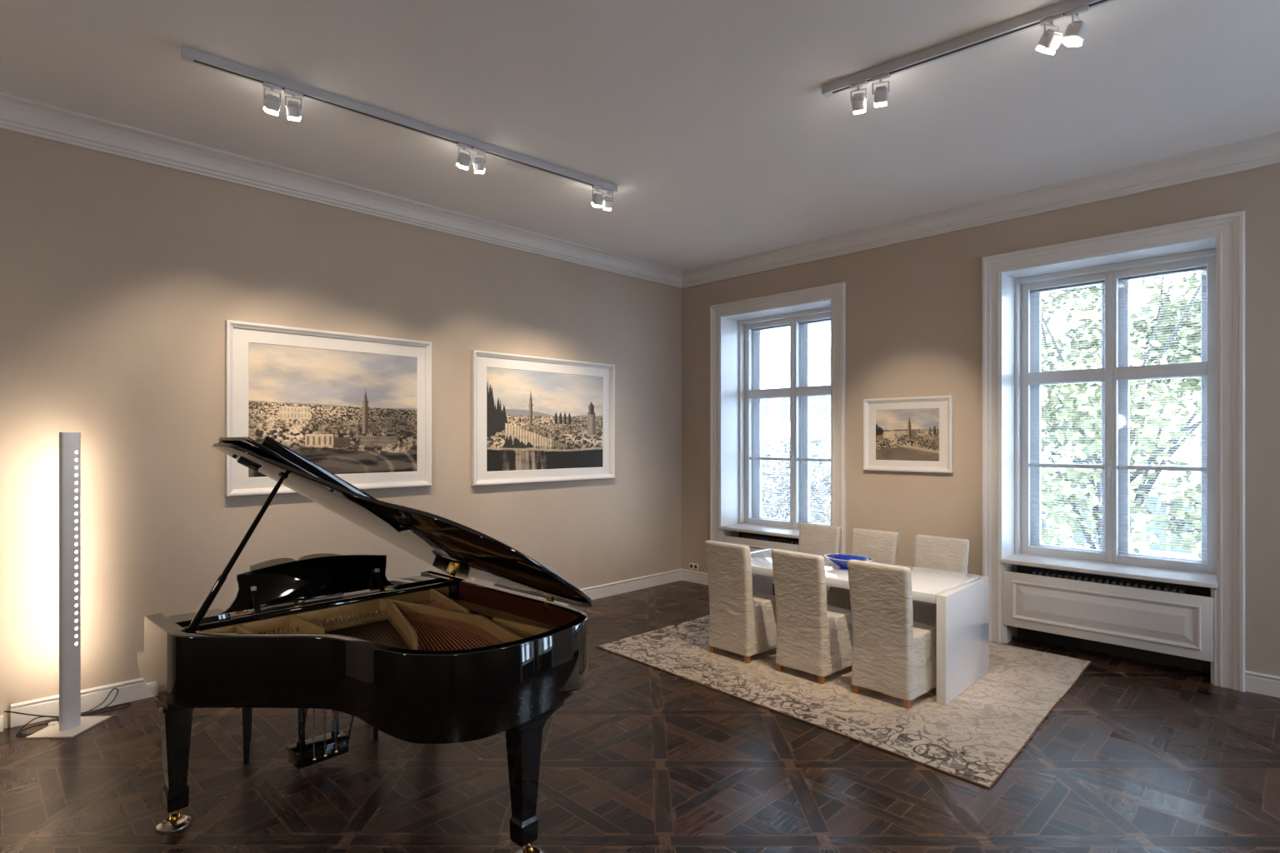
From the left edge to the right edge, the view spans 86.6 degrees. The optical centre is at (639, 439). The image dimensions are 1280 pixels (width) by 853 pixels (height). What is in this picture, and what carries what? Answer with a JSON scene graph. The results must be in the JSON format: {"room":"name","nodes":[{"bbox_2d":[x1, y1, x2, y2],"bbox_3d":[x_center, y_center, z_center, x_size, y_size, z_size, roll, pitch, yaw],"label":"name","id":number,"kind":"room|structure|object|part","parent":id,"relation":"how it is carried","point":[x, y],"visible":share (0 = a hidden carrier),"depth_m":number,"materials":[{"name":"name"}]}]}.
{"room":"music room","nodes":[
{"label":"music room","id":0,"kind":"room"},
{"bbox_2d":[0,129,681,729],"bbox_3d":[-2.997,-0.150,5.607,10.300,4.000,0.300,0,0,-45],"label":"wall","id":1,"kind":"structure","parent":0,"point":[122,278],"depth_m":5.11,"materials":[{"name":"beige paint"}]},
{"bbox_2d":[0,715,3,732],"bbox_3d":[-4.076,1.802,4.278,0.095,0.095,0.058,0,0,-45],"label":"block","id":2,"kind":"object","parent":1,"relation":"attached to","point":[1,716],"visible":1,"depth_m":4.29,"materials":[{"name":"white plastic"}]},
{"bbox_2d":[225,320,431,496],"bbox_3d":[-2.565,-0.234,5.782,1.686,1.345,0.059,0,0,-45],"label":"framed picture","id":3,"kind":"object","parent":1,"relation":"attached to","point":[357,407],"visible":0.91,"depth_m":5.75},
{"bbox_2d":[248,342,416,477],"bbox_3d":[-2.562,-0.227,5.799,1.402,1.056,0.001,0,0,-45],"label":"print","id":4,"kind":"object","parent":3,"relation":"attached to","point":[344,412],"depth_m":5.78},
{"bbox_2d":[0,92,682,288],"bbox_3d":[-2.941,-2.063,5.339,10.000,0.174,0.158,0,0,-45],"label":"trim","id":5,"kind":"structure","parent":1,"relation":"attached to","point":[19,115],"depth_m":5.42,"materials":[{"name":"white paint"}]},
{"bbox_2d":[10,569,681,728],"bbox_3d":[-1.738,1.776,6.632,6.470,0.147,0.022,0,0,-45],"label":"baseboard","id":6,"kind":"structure","parent":1,"relation":"attached to","point":[136,689],"depth_m":4.74,"materials":[{"name":"white paint"}]},
{"bbox_2d":[470,350,614,485],"bbox_3d":[-0.982,-0.207,7.357,1.885,1.335,0.059,0,0,-45],"label":"framed picture","id":7,"kind":"object","parent":1,"relation":"attached to","point":[534,419],"visible":1,"depth_m":7.27},
{"bbox_2d":[486,367,602,471],"bbox_3d":[-0.986,-0.198,7.367,1.561,1.051,0.001,0,0,-45],"label":"print","id":8,"kind":"object","parent":7,"relation":"attached to","point":[536,420],"depth_m":7.30},
{"bbox_2d":[0,0,1279,270],"bbox_3d":[0.495,-2.250,2.204,11.050,0.200,10.050,0,0,-45],"label":"ceiling","id":9,"kind":"structure","parent":0,"point":[719,139],"depth_m":4.21,"materials":[{"name":"paint"}]},
{"bbox_2d":[180,45,617,193],"bbox_3d":[-1.363,-2.123,4.752,3.083,0.054,0.063,0,0,-42],"label":"track","id":10,"kind":"object","parent":9,"relation":"attached to","point":[188,54],"visible":1,"depth_m":4.41,"materials":[{"name":"grey metal"}]},
{"bbox_2d":[262,81,282,115],"bbox_3d":[-2.187,-2.014,4.036,0.100,0.167,0.103,0,0,-42],"label":"spotlight","id":11,"kind":"object","parent":10,"relation":"hanging from","point":[272,103],"visible":1,"depth_m":4.01,"materials":[{"name":"white metal"}]},
{"bbox_2d":[284,88,303,121],"bbox_3d":[-2.098,-2.014,4.115,0.103,0.166,0.105,0,0,-20],"label":"spotlight","id":12,"kind":"object","parent":10,"relation":"hanging from","point":[293,108],"visible":1,"depth_m":4.09,"materials":[{"name":"white metal"}]},
{"bbox_2d":[456,143,471,169],"bbox_3d":[-1.261,-2.014,4.857,0.100,0.167,0.103,0,0,-42],"label":"spotlight","id":13,"kind":"object","parent":10,"relation":"hanging from","point":[463,160],"visible":1,"depth_m":4.83,"materials":[{"name":"white metal"}]},
{"bbox_2d":[471,147,485,174],"bbox_3d":[-1.169,-2.015,4.937,0.097,0.164,0.108,0,0,-5],"label":"spotlight","id":14,"kind":"object","parent":10,"relation":"hanging from","point":[479,163],"visible":1,"depth_m":4.91,"materials":[{"name":"white metal"}]},
{"bbox_2d":[591,185,603,208],"bbox_3d":[-0.359,-2.015,5.658,0.100,0.166,0.116,0,0,-42],"label":"spotlight","id":15,"kind":"object","parent":10,"relation":"hanging from","point":[597,199],"visible":1,"depth_m":5.63,"materials":[{"name":"white metal"}]},
{"bbox_2d":[602,188,613,210],"bbox_3d":[-0.276,-2.015,5.731,0.102,0.165,0.107,0,0,-16],"label":"spotlight","id":16,"kind":"object","parent":10,"relation":"hanging from","point":[607,202],"visible":0.96,"depth_m":5.70,"materials":[{"name":"white metal"}]},
{"bbox_2d":[821,0,1114,98],"bbox_3d":[1.725,-2.123,3.659,1.554,0.054,0.062,0,0,39],"label":"track","id":17,"kind":"object","parent":9,"relation":"attached to","point":[1031,20],"visible":1,"depth_m":3.63,"materials":[{"name":"grey metal"}]},
{"bbox_2d":[850,80,868,114],"bbox_3d":[1.302,-2.018,4.025,0.100,0.159,0.120,0,0,39],"label":"spotlight","id":18,"kind":"object","parent":17,"relation":"hanging from","point":[858,102],"visible":1,"depth_m":4.00,"materials":[{"name":"white metal"}]},
{"bbox_2d":[871,73,889,107],"bbox_3d":[1.397,-2.014,3.942,0.102,0.167,0.103,0,0,17],"label":"spotlight","id":19,"kind":"object","parent":17,"relation":"hanging from","point":[880,94],"visible":1,"depth_m":3.92,"materials":[{"name":"white metal"}]},
{"bbox_2d":[1035,14,1064,54],"bbox_3d":[2.053,-2.015,3.401,0.093,0.166,0.115,0,0,-4],"label":"spotlight","id":20,"kind":"object","parent":17,"relation":"hanging from","point":[1050,40],"visible":1,"depth_m":3.38,"materials":[{"name":"white metal"}]},
{"bbox_2d":[1062,5,1089,46],"bbox_3d":[2.133,-2.014,3.324,0.108,0.167,0.093,0,0,39],"label":"spotlight","id":21,"kind":"object","parent":17,"relation":"hanging from","point":[1075,33],"visible":1,"depth_m":3.31,"materials":[{"name":"white metal"}]},
{"bbox_2d":[0,580,1279,852],"bbox_3d":[0.284,1.850,2.311,10.300,0.001,9.000,0,0,-45],"label":"floor","id":22,"kind":"structure","parent":0,"point":[1137,756],"depth_m":3.67,"materials":[{"name":"brown wood"}]},
{"bbox_2d":[3,688,131,736],"bbox_3d":[-3.733,1.781,4.462,0.648,0.138,0.223,0,0,-45],"label":"power cable","id":23,"kind":"object","parent":22,"relation":"on","point":[52,723],"visible":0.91,"depth_m":4.41,"materials":[{"name":"black rubber"}]},
{"bbox_3d":[-3.812,1.817,4.333,0.255,0.066,0.152,0,0,-45],"label":"cord","id":24,"kind":"part","parent":23,"relation":"part of","materials":[{"name":"black rubber"}]},
{"bbox_3d":[-3.766,1.788,4.494,0.649,0.121,0.104,0,0,-42],"label":"cord","id":25,"kind":"part","parent":23,"relation":"part of","materials":[{"name":"black rubber"}]},
{"bbox_3d":[-3.650,1.776,4.588,0.033,0.130,0.217,0,0,34],"label":"cord","id":26,"kind":"part","parent":23,"relation":"part of","materials":[{"name":"black rubber"}]},
{"bbox_2d":[25,432,110,739],"bbox_3d":[-3.652,0.904,4.351,0.277,1.892,0.319,0,0,-1],"label":"floor lamp","id":27,"kind":"object","parent":22,"relation":"on","point":[71,722],"visible":1,"depth_m":4.30,"materials":[{"name":"metal"}]},
{"bbox_3d":[-3.652,1.845,4.351,0.277,0.010,0.319,0,0,-1],"label":"plate","id":28,"kind":"part","parent":27,"relation":"part of","materials":[{"name":"white metal"}]},
{"bbox_2d":[155,815,192,834],"bbox_3d":[-2.229,1.839,3.250,0.144,0.022,0.144,0,0,43],"label":"cup","id":29,"kind":"object","parent":22,"relation":"on","point":[167,826],"depth_m":3.23,"materials":[{"name":"glass"}]},
{"bbox_2d":[242,708,378,764],"bbox_3d":[-2.014,1.605,4.176,0.750,0.490,0.390,0,0,-28],"label":"piano bench","id":30,"kind":"object","parent":22,"relation":"on","point":[247,712],"visible":0.05,"depth_m":3.86,"materials":[{"name":"black wood"}]},
{"bbox_3d":[-2.242,1.650,3.869,0.044,0.400,0.044,0,0,-28],"label":"leg","id":31,"kind":"part","parent":30,"relation":"part of","materials":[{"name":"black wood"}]},
{"bbox_3d":[-2.396,1.650,4.161,0.044,0.400,0.044,0,0,-28],"label":"leg","id":32,"kind":"part","parent":30,"relation":"part of","materials":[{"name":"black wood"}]},
{"bbox_3d":[-1.632,1.650,4.191,0.044,0.400,0.044,0,0,-28],"label":"leg","id":33,"kind":"part","parent":30,"relation":"part of","materials":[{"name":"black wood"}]},
{"bbox_2d":[136,435,593,852],"bbox_3d":[-1.302,0.918,3.351,1.874,1.864,1.571,0,0,43],"label":"grand piano","id":34,"kind":"object","parent":22,"relation":"on","point":[430,657],"visible":1,"depth_m":3.11,"materials":[{"name":"black paint"}]},
{"bbox_3d":[-2.287,1.035,3.237,0.576,0.350,0.070,0,0,43],"label":"arm","id":35,"kind":"part","parent":34,"relation":"part of","materials":[{"name":"black paint"}]},
{"bbox_3d":[-2.200,1.488,3.272,0.202,0.567,0.202,0,0,43],"label":"leg","id":36,"kind":"part","parent":34,"relation":"part of","materials":[{"name":"black paint"}]},
{"bbox_2d":[250,553,343,611],"bbox_3d":[-1.833,0.752,3.639,0.057,0.244,0.467,0,0,43],"label":"open book","id":37,"kind":"object","parent":34,"relation":"on","point":[277,561],"visible":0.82,"depth_m":3.59,"materials":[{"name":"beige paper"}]},
{"bbox_2d":[166,575,441,627],"bbox_3d":[-1.770,0.880,3.760,0.200,0.036,1.398,0,0,43],"label":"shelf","id":38,"kind":"object","parent":34,"relation":"attached to","point":[183,620],"depth_m":3.61,"materials":[{"name":"black paint"}]},
{"bbox_3d":[-1.793,1.485,3.734,0.007,0.550,0.007,0,0,43],"label":"pedal rod","id":39,"kind":"part","parent":34,"relation":"part of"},
{"bbox_3d":[-1.670,0.924,3.668,0.038,0.092,1.398,0,0,43],"label":"belly rail","id":40,"kind":"part","parent":34,"relation":"part of","materials":[{"name":"black paint"}]},
{"bbox_3d":[-1.753,1.485,3.778,0.007,0.550,0.007,0,0,43],"label":"pedal rod","id":41,"kind":"part","parent":34,"relation":"part of","materials":[{"name":"silver metal"}]},
{"bbox_3d":[-1.712,1.485,3.822,0.006,0.550,0.006,0,0,20],"label":"pedal rod","id":42,"kind":"part","parent":34,"relation":"part of","materials":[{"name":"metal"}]},
{"bbox_3d":[-1.280,0.946,3.310,1.650,0.088,1.428,0,0,43],"label":"iron plate","id":43,"kind":"part","parent":34,"relation":"part of","materials":[{"name":"brown metal"}]},
{"bbox_3d":[-1.089,0.436,3.285,1.473,0.832,1.316,0,0,43],"label":"lid","id":44,"kind":"part","parent":34,"relation":"part of","materials":[{"name":"black paint"}]},
{"bbox_3d":[-1.293,1.035,4.320,0.576,0.350,0.070,0,0,43],"label":"arm","id":45,"kind":"part","parent":34,"relation":"part of","materials":[{"name":"black paint"}]},
{"bbox_3d":[-0.498,1.466,3.030,0.144,0.612,0.309,0,0,43],"label":"leg","id":46,"kind":"part","parent":34,"relation":"part of","materials":[{"name":"black paint"}]},
{"bbox_2d":[514,846,543,852],"bbox_3d":[-0.492,1.839,2.991,0.143,0.022,0.143,0,0,43],"label":"cup","id":47,"kind":"object","parent":22,"relation":"on","point":[536,850],"depth_m":3.02,"materials":[{"name":"glass"}]},
{"bbox_2d":[720,530,798,584],"bbox_3d":[1.584,1.490,7.939,0.176,0.720,1.504,0,0,-45],"label":"radiator cover","id":48,"kind":"object","parent":22,"relation":"on","point":[754,545],"visible":0.12,"depth_m":8.05,"materials":[{"name":"white paint"}]},
{"bbox_3d":[1.071,1.490,8.466,0.160,0.720,0.033,0,0,-45],"label":"post","id":49,"kind":"part","parent":48,"relation":"part of","materials":[{"name":"white paint"}]},
{"bbox_2d":[597,615,1090,789],"bbox_3d":[1.680,1.844,5.738,2.802,0.010,3.332,0,0,-45],"label":"area rug","id":50,"kind":"object","parent":22,"relation":"on","point":[974,737],"visible":0.52,"depth_m":4.81,"materials":[{"name":"fabric"}]},
{"bbox_2d":[704,540,776,664],"bbox_3d":[0.903,1.355,5.852,0.561,0.967,0.459,0,0,-42],"label":"dining chair","id":51,"kind":"object","parent":50,"relation":"on","point":[742,621],"visible":0.91,"depth_m":5.67,"materials":[{"name":"fabric"}]},
{"bbox_3d":[0.629,1.789,5.862,0.040,0.100,0.040,0,0,-42],"label":"leg","id":52,"kind":"part","parent":51,"relation":"part of","materials":[{"name":"brown wood"}]},
{"bbox_3d":[0.883,1.789,5.579,0.040,0.100,0.040,0,0,-42],"label":"leg","id":53,"kind":"part","parent":51,"relation":"part of","materials":[{"name":"brown wood"}]},
{"bbox_2d":[771,549,852,684],"bbox_3d":[1.388,1.356,5.381,0.563,0.966,0.460,0,0,-41],"label":"dining chair","id":54,"kind":"object","parent":50,"relation":"on","point":[814,637],"visible":0.94,"depth_m":5.20,"materials":[{"name":"fabric"}]},
{"bbox_3d":[1.113,1.789,5.393,0.040,0.100,0.040,0,0,-41],"label":"leg","id":55,"kind":"part","parent":54,"relation":"part of","materials":[{"name":"brown wood"}]},
{"bbox_3d":[1.364,1.789,5.108,0.040,0.100,0.040,0,0,-41],"label":"leg","id":56,"kind":"part","parent":54,"relation":"part of","materials":[{"name":"brown wood"}]},
{"bbox_2d":[798,523,842,604],"bbox_3d":[1.663,1.356,6.725,0.563,0.966,0.460,0,0,-45],"label":"dining chair","id":57,"kind":"object","parent":50,"relation":"on","point":[813,538],"visible":0.25,"depth_m":6.83,"materials":[{"name":"fabric"}]},
{"bbox_2d":[828,528,899,609],"bbox_3d":[2.078,1.355,6.322,0.564,0.967,0.459,0,0,-44],"label":"dining chair","id":58,"kind":"object","parent":50,"relation":"on","point":[879,546],"visible":0.26,"depth_m":6.37,"materials":[{"name":"fabric"}]},
{"bbox_2d":[750,548,989,704],"bbox_3d":[1.691,1.462,5.731,2.050,0.755,0.934,0,0,44],"label":"dining table","id":59,"kind":"object","parent":50,"relation":"on","point":[962,600],"visible":0.54,"depth_m":5.05,"materials":[{"name":"white paint"}]},
{"bbox_3d":[0.972,1.463,6.415,0.066,0.753,0.934,0,0,44],"label":"panel","id":60,"kind":"part","parent":59,"relation":"part of","materials":[{"name":"white paint"}]},
{"bbox_2d":[825,554,872,569],"bbox_3d":[1.748,1.039,5.701,0.297,0.091,0.410,0,0,-45],"label":"bowl","id":61,"kind":"object","parent":59,"relation":"on","point":[841,561],"visible":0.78,"depth_m":5.74,"materials":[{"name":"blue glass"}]},
{"bbox_3d":[2.410,1.463,5.048,0.066,0.753,0.934,0,0,44],"label":"panel","id":62,"kind":"part","parent":59,"relation":"part of","materials":[{"name":"white paint"}]},
{"bbox_2d":[847,560,936,709],"bbox_3d":[1.845,1.355,4.922,0.564,0.967,0.459,0,0,-42],"label":"dining chair","id":63,"kind":"object","parent":50,"relation":"on","point":[894,655],"visible":0.95,"depth_m":4.74,"materials":[{"name":"fabric"}]},
{"bbox_3d":[1.571,1.789,4.927,0.040,0.100,0.040,0,0,-42],"label":"leg","id":64,"kind":"part","parent":63,"relation":"part of","materials":[{"name":"brown wood"}]},
{"bbox_3d":[1.827,1.789,4.647,0.040,0.100,0.040,0,0,-42],"label":"leg","id":65,"kind":"part","parent":63,"relation":"part of","materials":[{"name":"brown wood"}]},
{"bbox_3d":[2.141,1.789,4.933,0.040,0.100,0.040,0,0,-42],"label":"leg","id":66,"kind":"part","parent":63,"relation":"part of","materials":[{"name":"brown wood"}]},
{"bbox_2d":[912,535,969,627],"bbox_3d":[2.518,1.355,5.869,0.459,0.967,0.561,0,0,44],"label":"dining chair","id":67,"kind":"object","parent":50,"relation":"on","point":[949,554],"visible":0.28,"depth_m":5.93,"materials":[{"name":"fabric"}]},
{"bbox_2d":[1001,563,1215,685],"bbox_3d":[3.845,1.490,5.667,0.176,0.720,1.484,0,0,-45],"label":"radiator cover","id":68,"kind":"object","parent":22,"relation":"on","point":[1167,622],"visible":0.92,"depth_m":5.54,"materials":[{"name":"white paint"}]},
{"bbox_3d":[3.339,1.490,6.187,0.160,0.720,0.033,0,0,-45],"label":"post","id":69,"kind":"part","parent":68,"relation":"part of","materials":[{"name":"white paint"}]},
{"bbox_3d":[4.362,1.490,5.159,0.160,0.720,0.033,0,0,-45],"label":"post","id":70,"kind":"part","parent":68,"relation":"part of","materials":[{"name":"white paint"}]},
{"bbox_2d":[681,163,1279,676],"bbox_3d":[3.881,-0.150,6.103,0.750,4.000,9.300,0,0,-45],"label":"wall","id":71,"kind":"structure","parent":0,"point":[913,308],"depth_m":6.51,"materials":[{"name":"beige paint"}]},
{"bbox_2d":[689,562,698,570],"bbox_3d":[0.694,1.645,8.764,0.014,0.080,0.156,0,0,-45],"label":"wall socket","id":72,"kind":"object","parent":71,"relation":"attached to","point":[692,566],"visible":1,"depth_m":8.76,"materials":[{"name":"white plastic"}]},
{"bbox_2d":[681,569,708,585],"bbox_3d":[0.721,1.776,8.732,0.022,0.147,0.514,0,0,-45],"label":"baseboard","id":73,"kind":"structure","parent":71,"relation":"attached to","point":[690,576],"depth_m":8.74,"materials":[{"name":"white paint"}]},
{"bbox_2d":[742,535,798,544],"bbox_3d":[1.700,1.440,8.055,0.172,0.500,1.074,0,0,-45],"label":"radiator","id":74,"kind":"object","parent":71,"relation":"attached to","point":[796,542],"visible":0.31,"depth_m":8.11,"materials":[{"name":"black metal"}]},
{"bbox_2d":[710,282,845,591],"bbox_3d":[1.768,0.089,8.122,0.718,3.522,1.828,0,0,-45],"label":"window","id":75,"kind":"structure","parent":71,"relation":"in","point":[736,394],"depth_m":8.39,"materials":[{"name":"white paint"}]},
{"bbox_3d":[1.768,1.100,8.122,0.718,0.036,1.526,0,0,-45],"label":"sill","id":76,"kind":"part","parent":75,"relation":"part of","materials":[{"name":"white paint"}]},
{"bbox_3d":[1.907,-0.210,8.260,0.325,2.600,1.504,0,0,-45],"label":"frame","id":77,"kind":"part","parent":75,"relation":"part of","materials":[{"name":"white paint"}]},
{"bbox_3d":[1.864,-0.193,8.218,0.070,2.555,1.444,0,0,-45],"label":"sash frame","id":78,"kind":"part","parent":75,"relation":"part of","materials":[{"name":"white paint"}]},
{"bbox_2d":[751,318,830,525],"bbox_3d":[1.929,-0.172,8.282,0.036,2.521,1.370,0,0,-45],"label":"blind","id":79,"kind":"object","parent":75,"relation":"attached to","point":[828,319],"visible":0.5,"depth_m":8.38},
{"bbox_3d":[1.984,-0.193,8.337,0.068,2.549,1.440,0,0,-45],"label":"sash frame","id":80,"kind":"part","parent":75,"relation":"part of","materials":[{"name":"white paint"}]},
{"bbox_2d":[863,395,953,473],"bbox_3d":[2.654,-0.045,6.767,0.052,0.737,0.893,0,0,-45],"label":"framed picture","id":81,"kind":"object","parent":71,"relation":"attached to","point":[901,434],"visible":1,"depth_m":6.75},
{"bbox_2d":[875,408,939,461],"bbox_3d":[2.656,-0.041,6.773,0.001,0.513,0.644,0,0,-45],"label":"print","id":82,"kind":"object","parent":81,"relation":"attached to","point":[907,434],"depth_m":6.76},
{"bbox_2d":[681,131,1279,288],"bbox_3d":[3.665,-2.063,5.676,0.158,0.174,9.000,0,0,-45],"label":"trim","id":83,"kind":"structure","parent":71,"relation":"attached to","point":[1262,151],"depth_m":5.96,"materials":[{"name":"white paint"}]},
{"bbox_2d":[1032,570,1185,594],"bbox_3d":[3.961,1.440,5.783,0.172,0.500,1.074,0,0,-45],"label":"radiator","id":84,"kind":"object","parent":71,"relation":"attached to","point":[1143,586],"visible":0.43,"depth_m":5.71,"materials":[{"name":"black metal"}]},
{"bbox_2d":[981,210,1244,692],"bbox_3d":[4.029,0.089,5.850,0.718,3.522,1.808,0,0,-45],"label":"window","id":85,"kind":"structure","parent":71,"relation":"in","point":[1217,242],"depth_m":5.90,"materials":[{"name":"white paint"}]},
{"bbox_3d":[4.029,1.100,5.850,0.718,0.036,1.506,0,0,-45],"label":"sill","id":86,"kind":"part","parent":85,"relation":"part of","materials":[{"name":"white paint"}]},
{"bbox_3d":[4.168,-0.210,5.989,0.325,2.600,1.484,0,0,-45],"label":"frame","id":87,"kind":"part","parent":85,"relation":"part of","materials":[{"name":"white paint"}]},
{"bbox_2d":[1030,265,1206,563],"bbox_3d":[4.189,-0.172,6.010,0.036,2.521,1.350,0,0,-45],"label":"blind","id":88,"kind":"object","parent":85,"relation":"attached to","point":[1172,272],"visible":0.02,"depth_m":5.92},
{"bbox_3d":[4.475,-0.160,5.704,0.002,2.476,0.002,0,0,-45],"label":"ladder cord","id":89,"kind":"part","parent":88,"relation":"part of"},
{"bbox_3d":[4.245,-0.193,6.065,0.068,2.549,1.420,0,0,-45],"label":"sash frame","id":90,"kind":"part","parent":85,"relation":"part of","materials":[{"name":"white paint"}]},
{"bbox_3d":[4.125,-0.193,5.946,0.070,2.555,1.424,0,0,-45],"label":"sash frame","id":91,"kind":"part","parent":85,"relation":"part of","materials":[{"name":"white paint"}]},
{"bbox_2d":[1245,670,1279,698],"bbox_3d":[4.937,1.776,4.495,0.022,0.147,1.419,0,0,-45],"label":"baseboard","id":92,"kind":"structure","parent":71,"relation":"attached to","point":[1255,682],"depth_m":4.92,"materials":[{"name":"white paint"}]},
{"label":"outside","id":93,"kind":"structure","parent":0,"visible":0},
{"bbox_3d":[14.707,6.550,15.958,110.000,0.200,130.000,0,0,-45],"label":"ground","id":94,"kind":"structure","parent":93,"visible":0},
{"bbox_2d":[761,437,830,521],"bbox_3d":[4.926,3.127,22.633,5.765,6.677,4.718,0,0,-45],"label":"street tree","id":95,"kind":"object","parent":94,"relation":"on","point":[784,474],"visible":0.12,"depth_m":22.06,"materials":[{"name":"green plant"}]},
{"bbox_2d":[775,473,830,523],"bbox_3d":[5.338,3.584,16.910,3.753,5.767,3.251,0,0,5],"label":"street tree","id":96,"kind":"object","parent":94,"relation":"on","point":[814,504],"visible":0.09,"depth_m":16.89,"materials":[{"name":"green plant"}]},
{"bbox_2d":[761,347,1061,519],"bbox_3d":[13.437,0.450,46.084,9.300,12.000,26.100,0,0,-45],"label":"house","id":97,"kind":"structure","parent":94,"relation":"on","point":[772,432],"depth_m":43.63,"materials":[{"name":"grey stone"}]},
{"bbox_2d":[1041,273,1200,559],"bbox_3d":[9.021,0.475,13.645,7.408,11.967,7.675,0,0,-45],"label":"street tree","id":98,"kind":"object","parent":94,"relation":"on","point":[1152,393],"visible":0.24,"depth_m":12.56,"materials":[{"name":"green plant"}]},
{"bbox_2d":[1041,421,1200,559],"bbox_3d":[16.911,3.000,20.973,7.800,6.900,12.600,0,0,-45],"label":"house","id":99,"kind":"structure","parent":94,"relation":"on","point":[1189,453],"depth_m":18.41,"materials":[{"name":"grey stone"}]}
]}

